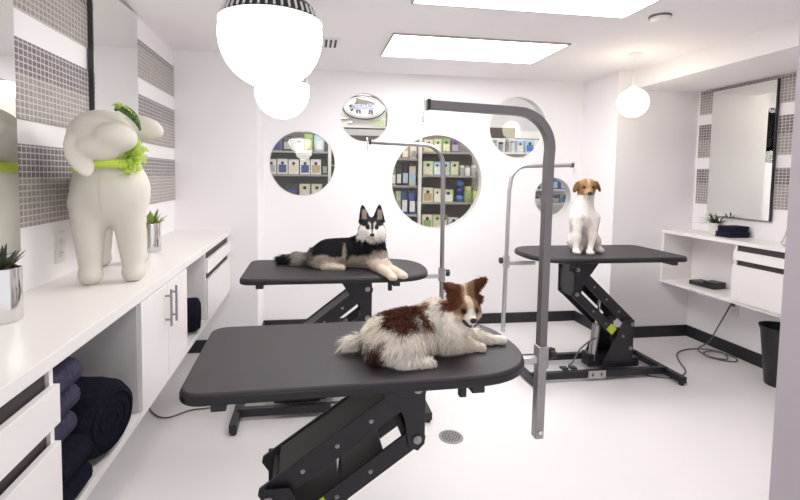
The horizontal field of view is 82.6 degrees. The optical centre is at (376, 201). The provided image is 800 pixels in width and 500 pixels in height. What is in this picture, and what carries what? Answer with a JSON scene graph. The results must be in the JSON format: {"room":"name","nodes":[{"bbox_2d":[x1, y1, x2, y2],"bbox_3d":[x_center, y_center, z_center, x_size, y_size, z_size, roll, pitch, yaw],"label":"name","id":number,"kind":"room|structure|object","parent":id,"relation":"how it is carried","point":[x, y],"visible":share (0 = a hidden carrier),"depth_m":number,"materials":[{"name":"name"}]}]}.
{"room":"pet grooming salon","nodes":[
{"label":"pet grooming salon","id":0,"kind":"room"},
{"bbox_2d":[7,0,174,291],"bbox_3d":[-1.371,0.160,1.408,0.128,2.480,5.960,0,3,-8],"label":"wall","id":1,"kind":"structure","parent":0,"point":[51,36],"depth_m":1.98,"materials":[{"name":"tile"}]},
{"bbox_2d":[0,0,20,254],"bbox_3d":[-1.283,-0.427,1.361,0.026,1.260,0.592,0,3,-8],"label":"wall mirror","id":2,"kind":"object","parent":1,"relation":"attached to","point":[9,174],"visible":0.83,"depth_m":1.61,"materials":[{"name":"grey mirror"}]},
{"bbox_2d":[54,231,64,263],"bbox_3d":[-1.398,0.202,2.009,0.010,0.135,0.076,0,3,-8],"label":"wall outlet","id":3,"kind":"object","parent":1,"relation":"attached to","point":[59,238],"visible":1,"depth_m":2.00,"materials":[{"name":"white plastic"}]},
{"bbox_2d":[87,0,137,116],"bbox_3d":[-1.457,-0.509,2.547,0.026,1.242,0.585,0,3,-8],"label":"wall mirror","id":4,"kind":"object","parent":1,"relation":"attached to","point":[112,26],"visible":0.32,"depth_m":2.45,"materials":[{"name":"grey mirror"}]},
{"bbox_2d":[75,289,229,499],"bbox_3d":[-1.204,0.832,2.126,0.434,0.030,3.351,0,3,-8],"label":"shelf","id":5,"kind":"object","parent":1,"relation":"attached to","point":[100,464],"visible":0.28,"depth_m":1.65,"materials":[{"name":"white laminate"}]},
{"bbox_2d":[0,368,62,499],"bbox_3d":[-1.010,0.671,0.846,0.442,0.445,0.685,0,3,-8],"label":"drawer unit","id":6,"kind":"object","parent":5,"relation":"on","point":[30,454],"visible":0.77,"depth_m":1.10,"materials":[{"name":"white laminate"}]},
{"bbox_2d":[62,460,92,499],"bbox_3d":[-0.983,0.828,1.301,0.251,0.079,0.161,0,3,-8],"label":"folded towel","id":7,"kind":"object","parent":5,"relation":"on","point":[81,476],"visible":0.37,"depth_m":1.32,"materials":[{"name":"fabric"}]},
{"bbox_2d":[61,434,91,486],"bbox_3d":[-0.982,0.748,1.295,0.250,0.079,0.162,0,3,-8],"label":"folded towel","id":8,"kind":"object","parent":7,"relation":"on","point":[75,448],"visible":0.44,"depth_m":1.31,"materials":[{"name":"fabric"}]},
{"bbox_2d":[54,410,76,442],"bbox_3d":[-1.006,0.668,1.290,0.219,0.079,0.159,0,3,-8],"label":"folded towel","id":9,"kind":"object","parent":8,"relation":"on","point":[68,422],"visible":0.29,"depth_m":1.33,"materials":[{"name":"fabric"}]},
{"bbox_2d":[60,383,80,417],"bbox_3d":[-1.002,0.588,1.296,0.224,0.079,0.159,0,3,-8],"label":"folded towel","id":10,"kind":"object","parent":9,"relation":"on","point":[70,396],"visible":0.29,"depth_m":1.33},
{"bbox_2d":[53,357,82,394],"bbox_3d":[-0.986,0.509,1.281,0.223,0.079,0.162,0,3,-8],"label":"folded towel","id":11,"kind":"object","parent":10,"relation":"on","point":[69,370],"visible":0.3,"depth_m":1.30,"materials":[{"name":"fabric"}]},
{"bbox_2d":[69,376,132,460],"bbox_3d":[-1.027,0.730,1.539,0.274,0.245,0.294,1,3,4],"label":"rolled towel","id":12,"kind":"object","parent":5,"relation":"on","point":[103,410],"visible":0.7,"depth_m":1.51,"materials":[{"name":"fabric"}]},
{"bbox_2d":[0,230,229,406],"bbox_3d":[-1.195,0.353,2.099,0.438,0.040,3.351,0,3,-8],"label":"countertop","id":13,"kind":"structure","parent":5,"relation":"on","point":[62,314],"depth_m":1.58,"materials":[{"name":"white laminate"}]},
{"bbox_2d":[0,243,24,324],"bbox_3d":[-1.197,0.251,1.415,0.170,0.243,0.192,-2,4,-37],"label":"potted succulent","id":14,"kind":"object","parent":13,"relation":"on","point":[11,274],"visible":1,"depth_m":1.40,"materials":[{"name":"green plant"}]},
{"bbox_2d":[63,102,163,284],"bbox_3d":[-1.171,-0.038,2.083,0.367,0.743,0.742,-1,4,-23],"label":"statue","id":15,"kind":"object","parent":13,"relation":"on","point":[110,189],"visible":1,"depth_m":1.86,"materials":[{"name":"white plastic"}]},
{"bbox_2d":[146,209,165,251],"bbox_3d":[-1.329,0.169,2.701,0.157,0.253,0.162,0,3,-8],"label":"potted succulent","id":16,"kind":"object","parent":13,"relation":"on","point":[153,225],"visible":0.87,"depth_m":2.67,"materials":[{"name":"metal"}]},
{"bbox_2d":[146,222,160,251],"bbox_3d":[-1.345,0.211,2.711,0.109,0.168,0.109,0,3,-8],"label":"metal pot","id":17,"kind":"object","parent":16,"relation":"attached to","point":[153,228],"depth_m":2.67,"materials":[{"name":"silver metal"}]},
{"bbox_2d":[68,269,186,413],"bbox_3d":[-1.179,0.596,2.097,0.471,0.445,0.677,0,3,-8],"label":"base cabinet","id":18,"kind":"object","parent":5,"relation":"on","point":[141,348],"visible":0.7,"depth_m":1.83,"materials":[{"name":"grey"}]},
{"bbox_2d":[187,297,200,331],"bbox_3d":[-1.199,0.682,2.711,0.277,0.202,0.203,0,3,-16],"label":"rolled towel","id":19,"kind":"object","parent":5,"relation":"on","point":[193,304],"visible":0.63,"depth_m":2.67,"materials":[{"name":"fabric"}]},
{"bbox_2d":[185,237,230,319],"bbox_3d":[-1.377,0.521,3.342,0.442,0.445,0.860,0,3,-8],"label":"drawer unit","id":20,"kind":"object","parent":5,"relation":"on","point":[209,276],"visible":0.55,"depth_m":3.06,"materials":[{"name":"white laminate"}]},
{"bbox_2d":[173,50,263,339],"bbox_3d":[-1.373,0.005,4.083,0.661,2.480,0.657,0,3,-8],"label":"wall","id":21,"kind":"structure","parent":0,"point":[218,116],"depth_m":3.74,"materials":[{"name":"white paint"}]},
{"bbox_2d":[188,340,206,352],"bbox_3d":[-1.335,1.210,3.822,0.673,0.105,0.012,0,3,-8],"label":"baseboard","id":22,"kind":"structure","parent":21,"relation":"attached to","point":[198,345],"depth_m":3.79,"materials":[{"name":"black"}]},
{"bbox_2d":[298,98,539,187],"bbox_3d":[0.902,-0.298,6.240,6.800,2.900,0.100,0,3,-8],"label":"wall","id":23,"kind":"structure","parent":0,"point":[497,121],"depth_m":6.27,"materials":[{"name":"white paint"}]},
{"bbox_2d":[263,70,583,319],"bbox_3d":[0.512,0.004,4.557,3.206,2.480,0.105,0,3,-8],"label":"wall","id":24,"kind":"structure","parent":0,"point":[473,246],"depth_m":4.49,"materials":[{"name":"white paint"}]},
{"bbox_2d":[269,130,335,195],"bbox_3d":[-0.706,-0.363,4.315,0.624,0.624,0.030,0,3,-8],"label":"window","id":25,"kind":"structure","parent":24,"relation":"in","point":[297,130],"depth_m":4.30,"materials":[{"name":"white plastic"}]},
{"bbox_2d":[340,93,388,141],"bbox_3d":[-0.117,-0.808,4.375,0.472,0.472,0.030,0,3,-8],"label":"window","id":26,"kind":"structure","parent":24,"relation":"in","point":[358,93],"depth_m":4.37,"materials":[{"name":"white plastic"}]},
{"bbox_2d":[263,310,574,324],"bbox_3d":[0.504,1.193,4.568,3.206,0.105,0.012,0,3,-8],"label":"baseboard","id":27,"kind":"structure","parent":24,"relation":"attached to","point":[512,317],"depth_m":4.70,"materials":[{"name":"black"}]},
{"bbox_2d":[391,134,481,227],"bbox_3d":[0.596,-0.199,4.516,0.930,0.930,0.030,0,3,-8],"label":"window","id":28,"kind":"structure","parent":24,"relation":"in","point":[470,150],"depth_m":4.53,"materials":[{"name":"white plastic"}]},
{"bbox_2d":[489,96,545,157],"bbox_3d":[1.424,-0.748,4.605,0.620,0.620,0.030,0,3,-8],"label":"window","id":29,"kind":"structure","parent":24,"relation":"in","point":[532,101],"depth_m":4.60,"materials":[{"name":"white plastic"}]},
{"bbox_2d":[534,177,571,216],"bbox_3d":[1.813,-0.048,4.704,0.412,0.412,0.030,0,3,-8],"label":"window","id":30,"kind":"structure","parent":24,"relation":"in","point":[567,185],"depth_m":4.71,"materials":[{"name":"white plastic"}]},
{"bbox_2d":[86,321,775,499],"bbox_3d":[1.339,1.365,3.215,6.800,0.060,8.600,0,3,-8],"label":"floor","id":31,"kind":"structure","parent":0,"point":[633,437],"depth_m":2.58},
{"bbox_2d":[149,407,210,418],"bbox_3d":[-1.100,1.172,2.903,0.842,0.307,0.219,0,3,-8],"label":"power cord","id":32,"kind":"object","parent":31,"relation":"on","point":[151,411],"visible":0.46,"depth_m":2.83,"materials":[{"name":"grey plastic"}]},
{"bbox_2d":[270,132,330,194],"bbox_3d":[-1.139,0.180,5.276,1.185,2.000,0.370,0,3,-8],"label":"shelving","id":33,"kind":"object","parent":31,"relation":"on","point":[323,179],"visible":0.14,"depth_m":5.42,"materials":[{"name":"grey"}]},
{"bbox_2d":[270,159,276,173],"bbox_3d":[-1.189,-0.398,5.136,0.105,0.165,0.076,0,3,-9],"label":"box","id":34,"kind":"object","parent":33,"relation":"on","point":[273,162],"visible":0.61,"depth_m":5.10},
{"bbox_2d":[273,139,280,150],"bbox_3d":[-1.135,-0.654,5.129,0.100,0.160,0.073,0,3,-12],"label":"bag","id":35,"kind":"object","parent":33,"relation":"on","point":[277,147],"visible":0.38,"depth_m":5.10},
{"bbox_2d":[277,159,287,173],"bbox_3d":[-1.070,-0.400,5.154,0.112,0.170,0.080,0,3,-11],"label":"box","id":36,"kind":"object","parent":33,"relation":"on","point":[282,164],"visible":1,"depth_m":5.12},
{"bbox_2d":[282,136,291,150],"bbox_3d":[-1.017,-0.659,5.146,0.110,0.170,0.080,0,3,-13],"label":"bag","id":37,"kind":"object","parent":33,"relation":"on","point":[286,140],"visible":0.88,"depth_m":5.12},
{"bbox_2d":[287,184,297,194],"bbox_3d":[-0.965,-0.124,5.186,0.130,0.150,0.092,0,3,-11],"label":"box","id":38,"kind":"object","parent":33,"relation":"on","point":[291,188],"visible":0.7,"depth_m":5.14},
{"bbox_2d":[289,159,298,173],"bbox_3d":[-0.946,-0.396,5.172,0.112,0.165,0.080,0,3,-8],"label":"box","id":39,"kind":"object","parent":33,"relation":"on","point":[293,163],"visible":0.95,"depth_m":5.13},
{"bbox_2d":[294,138,303,150],"bbox_3d":[-0.888,-0.648,5.166,0.110,0.150,0.079,0,3,-10],"label":"box","id":40,"kind":"object","parent":33,"relation":"on","point":[298,142],"visible":0.87,"depth_m":5.13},
{"bbox_2d":[299,184,309,194],"bbox_3d":[-0.826,-0.126,5.206,0.120,0.155,0.086,0,3,-9],"label":"box","id":41,"kind":"object","parent":33,"relation":"on","point":[304,189],"visible":0.69,"depth_m":5.16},
{"bbox_2d":[300,159,309,173],"bbox_3d":[-0.823,-0.398,5.190,0.112,0.170,0.080,0,3,-11],"label":"box","id":42,"kind":"object","parent":33,"relation":"on","point":[304,163],"visible":0.88,"depth_m":5.15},
{"bbox_2d":[304,134,312,150],"bbox_3d":[-0.779,-0.672,5.180,0.100,0.200,0.073,0,3,-10],"label":"bag","id":43,"kind":"object","parent":33,"relation":"on","point":[308,138],"visible":0.91,"depth_m":5.16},
{"bbox_2d":[311,159,320,173],"bbox_3d":[-0.699,-0.398,5.208,0.115,0.170,0.082,0,3,-6],"label":"box","id":44,"kind":"object","parent":33,"relation":"on","point":[315,163],"visible":0.93,"depth_m":5.17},
{"bbox_2d":[311,184,321,193],"bbox_3d":[-0.693,-0.126,5.226,0.120,0.155,0.086,0,3,-9],"label":"box","id":45,"kind":"object","parent":33,"relation":"on","point":[315,188],"visible":0.64,"depth_m":5.18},
{"bbox_2d":[314,135,323,151],"bbox_3d":[-0.660,-0.667,5.198,0.120,0.190,0.086,0,3,-8],"label":"bag","id":46,"kind":"object","parent":33,"relation":"on","point":[318,141],"visible":0.73,"depth_m":5.17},
{"bbox_2d":[322,161,327,173],"bbox_3d":[-0.600,-0.387,5.224,0.060,0.150,0.044,0,3,-11],"label":"box","id":47,"kind":"object","parent":33,"relation":"on","point":[324,163],"visible":1,"depth_m":5.20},
{"bbox_2d":[341,94,386,129],"bbox_3d":[-0.199,-1.079,5.168,1.000,0.508,0.066,0,3,-8],"label":"shop sign","id":48,"kind":"object","parent":33,"relation":"attached to","point":[362,111],"visible":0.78,"depth_m":5.16,"materials":[{"name":"white"}]},
{"bbox_2d":[229,259,431,435],"bbox_3d":[-0.285,0.878,2.998,1.223,0.893,0.690,0,3,-8],"label":"table","id":49,"kind":"object","parent":31,"relation":"on","point":[357,282],"visible":0.45,"depth_m":2.83,"materials":[{"name":"black rubber"}]},
{"bbox_2d":[272,205,407,280],"bbox_3d":[-0.197,0.223,2.982,0.977,0.419,0.411,3,4,28],"label":"dog","id":50,"kind":"object","parent":49,"relation":"on","point":[367,249],"visible":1,"depth_m":2.92},
{"bbox_2d":[366,137,449,298],"bbox_3d":[0.209,0.205,3.040,0.581,1.245,0.048,0,3,-8],"label":"post","id":51,"kind":"object","parent":49,"relation":"attached to","point":[442,272],"visible":0.91,"depth_m":3.05,"materials":[{"name":"metal"}]},
{"bbox_2d":[179,321,523,499],"bbox_3d":[-0.093,0.973,1.691,1.256,0.860,0.664,0,3,-10],"label":"table","id":52,"kind":"object","parent":31,"relation":"on","point":[340,451],"visible":0.91,"depth_m":1.61,"materials":[{"name":"black rubber"}]},
{"bbox_2d":[335,276,507,370],"bbox_3d":[0.183,0.407,1.645,0.660,0.279,0.298,0,4,-20],"label":"dog","id":53,"kind":"object","parent":52,"relation":"on","point":[403,338],"visible":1,"depth_m":1.59},
{"bbox_2d":[421,97,556,438],"bbox_3d":[0.435,0.280,1.760,0.564,1.334,0.050,0,3,-8],"label":"grooming arm","id":54,"kind":"object","parent":52,"relation":"attached to","point":[543,353],"visible":0.97,"depth_m":1.77,"materials":[{"name":"grey metal"}]},
{"bbox_2d":[331,135,378,176],"bbox_3d":[-0.225,0.193,5.436,0.660,1.980,0.320,0,3,-8],"label":"shelving","id":55,"kind":"object","parent":31,"relation":"on","point":[357,137],"visible":0.05,"depth_m":5.52,"materials":[{"name":"grey"}]},
{"bbox_2d":[392,146,417,218],"bbox_3d":[0.279,0.187,5.494,0.335,2.000,0.350,0,3,-8],"label":"shelving","id":56,"kind":"object","parent":31,"relation":"on","point":[401,161],"visible":0.21,"depth_m":5.61,"materials":[{"name":"grey"}]},
{"bbox_2d":[392,168,395,184],"bbox_3d":[0.180,-0.293,5.343,0.080,0.200,0.059,0,3,-12],"label":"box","id":57,"kind":"object","parent":56,"relation":"on","point":[394,170],"visible":0.43,"depth_m":5.33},
{"bbox_2d":[396,191,400,208],"bbox_3d":[0.250,0.012,5.372,0.060,0.270,0.045,0,3,-8],"label":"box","id":58,"kind":"object","parent":56,"relation":"on","point":[398,193],"visible":0.62,"depth_m":5.36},
{"bbox_2d":[396,167,401,184],"bbox_3d":[0.255,-0.302,5.354,0.070,0.220,0.052,0,3,-10],"label":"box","id":59,"kind":"object","parent":56,"relation":"on","point":[398,169],"visible":0.95,"depth_m":5.34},
{"bbox_2d":[401,190,407,213],"bbox_3d":[0.320,0.007,5.382,0.085,0.280,0.062,0,3,-12],"label":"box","id":60,"kind":"object","parent":56,"relation":"on","point":[404,193],"visible":0.87,"depth_m":5.36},
{"bbox_2d":[401,165,407,184],"bbox_3d":[0.329,-0.312,5.364,0.085,0.240,0.062,0,3,-10],"label":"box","id":61,"kind":"object","parent":56,"relation":"on","point":[404,167],"visible":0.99,"depth_m":5.34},
{"bbox_2d":[401,146,408,157],"bbox_3d":[0.328,-0.582,5.348,0.090,0.150,0.066,0,3,-8],"label":"box","id":62,"kind":"object","parent":56,"relation":"on","point":[405,154],"visible":0.55,"depth_m":5.32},
{"bbox_2d":[408,192,415,213],"bbox_3d":[0.413,0.018,5.396,0.090,0.260,0.066,0,3,-7],"label":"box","id":63,"kind":"object","parent":56,"relation":"on","point":[411,195],"visible":1,"depth_m":5.38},
{"bbox_2d":[409,166,415,185],"bbox_3d":[0.418,-0.306,5.378,0.085,0.230,0.062,0,3,-6],"label":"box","id":64,"kind":"object","parent":56,"relation":"on","point":[412,169],"visible":1,"depth_m":5.36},
{"bbox_2d":[410,146,416,158],"bbox_3d":[0.427,-0.581,5.362,0.080,0.150,0.059,0,3,-12],"label":"box","id":65,"kind":"object","parent":56,"relation":"on","point":[413,151],"visible":0.84,"depth_m":5.34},
{"bbox_2d":[411,135,477,224],"bbox_3d":[0.832,0.180,5.565,0.770,2.020,0.370,0,3,-8],"label":"shelving","id":66,"kind":"object","parent":31,"relation":"on","point":[452,209],"visible":0.29,"depth_m":5.69,"materials":[{"name":"grey"}]},
{"bbox_2d":[421,214,431,226],"bbox_3d":[0.589,0.231,5.435,0.125,0.155,0.090,0,3,-11],"label":"box","id":67,"kind":"object","parent":66,"relation":"on","point":[426,219],"visible":0.68,"depth_m":5.39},
{"bbox_2d":[421,188,432,201],"bbox_3d":[0.593,-0.081,5.417,0.125,0.170,0.090,0,3,-10],"label":"box","id":68,"kind":"object","parent":66,"relation":"on","point":[426,193],"visible":0.92,"depth_m":5.37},
{"bbox_2d":[422,161,432,174],"bbox_3d":[0.597,-0.398,5.399,0.120,0.165,0.086,0,3,-7],"label":"box","id":69,"kind":"object","parent":66,"relation":"on","point":[427,166],"visible":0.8,"depth_m":5.36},
{"bbox_2d":[422,140,432,151],"bbox_3d":[0.601,-0.660,5.384,0.110,0.140,0.079,0,3,-10],"label":"box","id":70,"kind":"object","parent":66,"relation":"on","point":[424,149],"visible":0.71,"depth_m":5.35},
{"bbox_2d":[431,214,440,226],"bbox_3d":[0.712,0.232,5.453,0.110,0.155,0.079,0,3,-10],"label":"box","id":71,"kind":"object","parent":66,"relation":"on","point":[435,217],"visible":0.67,"depth_m":5.42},
{"bbox_2d":[433,189,440,201],"bbox_3d":[0.712,-0.075,5.435,0.085,0.160,0.062,0,3,-9],"label":"box","id":72,"kind":"object","parent":66,"relation":"on","point":[436,192],"visible":0.86,"depth_m":5.41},
{"bbox_2d":[433,162,440,174],"bbox_3d":[0.709,-0.395,5.415,0.085,0.160,0.062,0,3,-6],"label":"box","id":73,"kind":"object","parent":66,"relation":"on","point":[436,165],"visible":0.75,"depth_m":5.39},
{"bbox_2d":[433,139,441,151],"bbox_3d":[0.713,-0.664,5.400,0.095,0.150,0.068,0,3,-10],"label":"box","id":74,"kind":"object","parent":66,"relation":"on","point":[436,142],"visible":0.81,"depth_m":5.37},
{"bbox_2d":[440,162,449,174],"bbox_3d":[0.810,-0.394,5.430,0.100,0.160,0.072,0,3,-8],"label":"box","id":75,"kind":"object","parent":66,"relation":"on","point":[447,164],"visible":0.5,"depth_m":5.40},
{"bbox_2d":[442,139,450,151],"bbox_3d":[0.816,-0.666,5.415,0.100,0.155,0.072,0,3,-8],"label":"box","id":76,"kind":"object","parent":66,"relation":"on","point":[445,142],"visible":0.8,"depth_m":5.38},
{"bbox_2d":[445,189,452,201],"bbox_3d":[0.840,-0.070,5.454,0.125,0.150,0.090,0,3,-9],"label":"box","id":77,"kind":"object","parent":66,"relation":"on","point":[448,192],"visible":0.66,"depth_m":5.41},
{"bbox_2d":[447,217,457,224],"bbox_3d":[0.910,0.250,5.484,0.120,0.120,0.086,0,3,-11],"label":"box","id":78,"kind":"object","parent":66,"relation":"on","point":[450,220],"visible":0.47,"depth_m":5.44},
{"bbox_2d":[450,161,458,175],"bbox_3d":[0.919,-0.396,5.446,0.100,0.165,0.072,0,3,-7],"label":"box","id":79,"kind":"object","parent":66,"relation":"on","point":[454,166],"visible":0.91,"depth_m":5.41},
{"bbox_2d":[450,140,458,151],"bbox_3d":[0.922,-0.661,5.431,0.100,0.145,0.072,0,3,-10],"label":"box","id":80,"kind":"object","parent":66,"relation":"on","point":[454,145],"visible":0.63,"depth_m":5.40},
{"bbox_2d":[463,186,471,201],"bbox_3d":[1.093,-0.088,5.491,0.095,0.190,0.095,0,3,-8],"label":"box","id":81,"kind":"object","parent":66,"relation":"on","point":[467,189],"visible":0.99,"depth_m":5.45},
{"bbox_2d":[439,430,462,443],"bbox_3d":[0.426,1.355,2.622,0.140,0.005,0.140,0,3,-8],"label":"floor drain","id":82,"kind":"object","parent":31,"relation":"on","point":[447,436],"visible":1,"depth_m":2.62,"materials":[{"name":"metal"}]},
{"bbox_2d":[471,131,565,214],"bbox_3d":[1.925,0.151,5.734,1.420,2.090,0.350,0,3,-8],"label":"shelving","id":83,"kind":"object","parent":31,"relation":"on","point":[557,207],"visible":0.06,"depth_m":5.82,"materials":[{"name":"white"}]},
{"bbox_2d":[490,127,539,139],"bbox_3d":[1.642,-0.814,5.457,0.770,0.130,0.040,0,3,-8],"label":"header board","id":84,"kind":"object","parent":83,"relation":"attached to","point":[495,132],"visible":0.64,"depth_m":5.42,"materials":[{"name":"grey"}]},
{"bbox_2d":[514,141,523,151],"bbox_3d":[1.734,-0.669,5.550,0.090,0.140,0.065,0,3,-7],"label":"box","id":85,"kind":"object","parent":83,"relation":"on","point":[519,145],"visible":0.84,"depth_m":5.52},
{"bbox_2d":[524,140,533,152],"bbox_3d":[1.853,-0.673,5.567,0.110,0.150,0.079,0,3,-8],"label":"box","id":86,"kind":"object","parent":83,"relation":"on","point":[528,144],"visible":0.83,"depth_m":5.53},
{"bbox_2d":[514,245,686,385],"bbox_3d":[1.665,0.852,3.546,1.186,0.936,0.690,0,3,-8],"label":"table","id":87,"kind":"object","parent":31,"relation":"on","point":[608,346],"visible":0.95,"depth_m":3.47,"materials":[{"name":"metal"}]},
{"bbox_2d":[498,162,574,331],"bbox_3d":[1.214,0.341,3.469,0.584,1.297,0.048,0,3,-8],"label":"post","id":88,"kind":"object","parent":87,"relation":"attached to","point":[505,259],"visible":0.97,"depth_m":3.43,"materials":[{"name":"silver metal"}]},
{"bbox_2d":[566,178,603,254],"bbox_3d":[1.599,0.101,3.500,0.257,0.565,0.411,1,3,6],"label":"dog","id":89,"kind":"object","parent":87,"relation":"on","point":[584,221],"visible":1,"depth_m":3.38},
{"bbox_2d":[588,370,605,378],"bbox_3d":[1.632,1.282,3.372,0.140,0.060,0.003,0,3,-8],"label":"switch plate","id":90,"kind":"object","parent":87,"relation":"attached to","point":[592,374],"depth_m":3.37,"materials":[{"name":"grey"}]},
{"bbox_2d":[645,303,737,378],"bbox_3d":[2.498,1.098,3.710,1.163,0.455,0.342,-1,4,-25],"label":"power cord","id":91,"kind":"object","parent":31,"relation":"on","point":[731,304],"visible":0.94,"depth_m":3.88,"materials":[{"name":"grey plastic"}]},
{"bbox_2d":[758,321,779,387],"bbox_3d":[2.964,1.133,3.338,0.280,0.436,0.280,0,3,-8],"label":"trash can","id":92,"kind":"object","parent":31,"relation":"on","point":[769,330],"visible":0.44,"depth_m":3.32,"materials":[{"name":"black plastic"}]},
{"bbox_2d":[120,0,799,81],"bbox_3d":[1.566,-1.112,1.763,6.800,0.100,5.960,0,3,-8],"label":"ceiling","id":93,"kind":"structure","parent":0,"point":[599,47],"depth_m":3.04,"materials":[{"name":"white paint"}]},
{"bbox_2d":[216,0,322,88],"bbox_3d":[-0.281,-0.680,1.204,0.275,0.750,0.275,0,3,-8],"label":"globe pendant","id":94,"kind":"object","parent":93,"relation":"hanging from","point":[268,44],"visible":1,"depth_m":1.12,"materials":[{"name":"glass"}]},
{"bbox_2d":[255,78,308,118],"bbox_3d":[-0.502,-0.786,2.410,0.286,0.684,0.286,0,3,-8],"label":"globe pendant","id":95,"kind":"object","parent":93,"relation":"hanging from","point":[288,102],"visible":0.68,"depth_m":2.33,"materials":[{"name":"glass"}]},
{"bbox_2d":[321,37,339,48],"bbox_3d":[-0.374,-1.177,3.378,0.190,0.011,0.240,0,3,-8],"label":"ceiling vent","id":96,"kind":"object","parent":93,"relation":"in","point":[326,42],"visible":0.67,"depth_m":3.35,"materials":[{"name":"white plastic"}]},
{"bbox_2d":[380,33,570,63],"bbox_3d":[0.720,-1.169,3.514,1.319,0.012,0.594,0,3,-8],"label":"ceiling light panel","id":97,"kind":"object","parent":93,"relation":"attached to","point":[402,45],"visible":1,"depth_m":3.46,"materials":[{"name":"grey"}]},
{"bbox_2d":[411,0,660,18],"bbox_3d":[0.888,-1.100,2.365,1.319,0.012,0.609,0,3,-8],"label":"ceiling light panel","id":98,"kind":"object","parent":93,"relation":"attached to","point":[618,9],"visible":1,"depth_m":2.58,"materials":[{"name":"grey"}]},
{"bbox_2d":[617,52,649,116],"bbox_3d":[2.023,-0.914,3.584,0.224,0.493,0.224,0,3,-8],"label":"globe pendant","id":99,"kind":"object","parent":93,"relation":"hanging from","point":[633,102],"visible":1,"depth_m":3.52,"materials":[{"name":"glass"}]},
{"bbox_2d":[648,13,671,21],"bbox_3d":[1.702,-1.104,2.736,0.124,0.024,0.124,0,3,-8],"label":"smoke detector","id":100,"kind":"object","parent":93,"relation":"attached to","point":[659,17],"visible":1,"depth_m":2.71,"materials":[{"name":"white plastic"}]},
{"bbox_2d":[575,71,698,326],"bbox_3d":[2.540,0.029,4.622,0.827,2.480,0.730,0,3,-8],"label":"wall","id":101,"kind":"structure","parent":0,"point":[643,166],"depth_m":4.27,"materials":[{"name":"white paint"}]},
{"bbox_2d":[574,311,591,329],"bbox_3d":[2.124,1.218,4.526,0.012,0.105,0.544,0,3,-8],"label":"baseboard","id":102,"kind":"structure","parent":101,"relation":"attached to","point":[580,318],"depth_m":4.65,"materials":[{"name":"black"}]},
{"bbox_2d":[616,325,686,337],"bbox_3d":[2.572,1.236,4.324,0.815,0.105,0.012,0,3,-8],"label":"baseboard","id":103,"kind":"structure","parent":101,"relation":"attached to","point":[664,330],"depth_m":4.33,"materials":[{"name":"black"}]},
{"bbox_2d":[687,72,796,353],"bbox_3d":[3.210,0.115,3.293,0.128,2.480,3.560,0,3,-8],"label":"wall","id":104,"kind":"structure","parent":0,"point":[704,312],"depth_m":3.83,"materials":[{"name":"white paint"}]},
{"bbox_2d":[632,18,799,92],"bbox_3d":[2.858,-1.030,2.955,0.695,0.165,2.530,0,3,-8],"label":"soffit","id":105,"kind":"object","parent":104,"relation":"attached to","point":[770,52],"depth_m":3.36,"materials":[{"name":"white paint"}]},
{"bbox_2d":[660,278,780,317],"bbox_3d":[2.976,0.799,3.385,0.315,0.026,1.928,0,3,-8],"label":"shelf","id":106,"kind":"object","parent":104,"relation":"attached to","point":[722,294],"visible":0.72,"depth_m":3.84,"materials":[{"name":"white laminate"}]},
{"bbox_2d":[660,233,734,288],"bbox_3d":[2.893,0.532,3.956,0.315,0.438,0.742,0,3,-8],"label":"compartment","id":107,"kind":"object","parent":106,"relation":"on","point":[706,259],"visible":0.46,"depth_m":4.24,"materials":[{"name":"white laminate"}]},
{"bbox_2d":[689,279,725,289],"bbox_3d":[2.915,0.720,4.017,0.143,0.056,0.235,0,3,-16],"label":"case","id":108,"kind":"object","parent":106,"relation":"on","point":[711,284],"visible":1,"depth_m":3.96,"materials":[{"name":"black plastic"}]},
{"bbox_2d":[661,229,785,252],"bbox_3d":[2.975,0.333,3.357,0.315,0.030,1.928,0,3,-8],"label":"countertop","id":109,"kind":"structure","parent":106,"relation":"on","point":[749,242],"depth_m":3.63,"materials":[{"name":"white laminate"}]},
{"bbox_2d":[695,212,726,233],"bbox_3d":[2.905,0.185,3.953,0.208,0.195,0.304,0,3,-8],"label":"potted spiky plant","id":110,"kind":"object","parent":109,"relation":"on","point":[713,223],"visible":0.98,"depth_m":3.95,"materials":[{"name":"green plant"}]},
{"bbox_2d":[715,231,749,237],"bbox_3d":[2.950,0.270,3.778,0.202,0.046,0.134,0,3,-8],"label":"folded towel","id":111,"kind":"object","parent":109,"relation":"on","point":[718,233],"visible":0.92,"depth_m":3.72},
{"bbox_2d":[717,225,749,231],"bbox_3d":[2.959,0.224,3.779,0.193,0.045,0.114,0,3,-8],"label":"folded towel","id":112,"kind":"object","parent":111,"relation":"on","point":[728,228],"visible":1,"depth_m":3.73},
{"bbox_2d":[731,245,784,314],"bbox_3d":[3.004,0.580,3.150,0.331,0.438,0.883,0,3,-8],"label":"drawer unit","id":113,"kind":"object","parent":106,"relation":"on","point":[757,274],"visible":0.77,"depth_m":3.35,"materials":[{"name":"white laminate"}]},
{"bbox_2d":[686,325,762,368],"bbox_3d":[3.163,1.313,3.140,0.012,0.105,2.530,0,3,-8],"label":"baseboard","id":114,"kind":"structure","parent":104,"relation":"attached to","point":[752,357],"depth_m":3.96,"materials":[{"name":"black"}]},
{"bbox_2d":[730,304,738,316],"bbox_3d":[3.056,0.910,3.890,0.010,0.135,0.076,0,3,-8],"label":"wall outlet","id":115,"kind":"object","parent":104,"relation":"attached to","point":[734,311],"visible":0.79,"depth_m":3.88,"materials":[{"name":"white plastic"}]},
{"bbox_2d":[706,78,780,221],"bbox_3d":[3.057,-0.414,3.827,0.026,1.110,0.575,0,3,-8],"label":"wall mirror","id":116,"kind":"object","parent":104,"relation":"attached to","point":[744,126],"visible":1,"depth_m":3.78,"materials":[{"name":"grey mirror"}]},
{"bbox_2d":[769,35,799,499],"bbox_3d":[2.406,0.203,1.568,2.220,2.480,0.095,0,3,-8],"label":"wall","id":117,"kind":"structure","parent":0,"point":[785,459],"depth_m":1.43,"materials":[{"name":"grey paint"}]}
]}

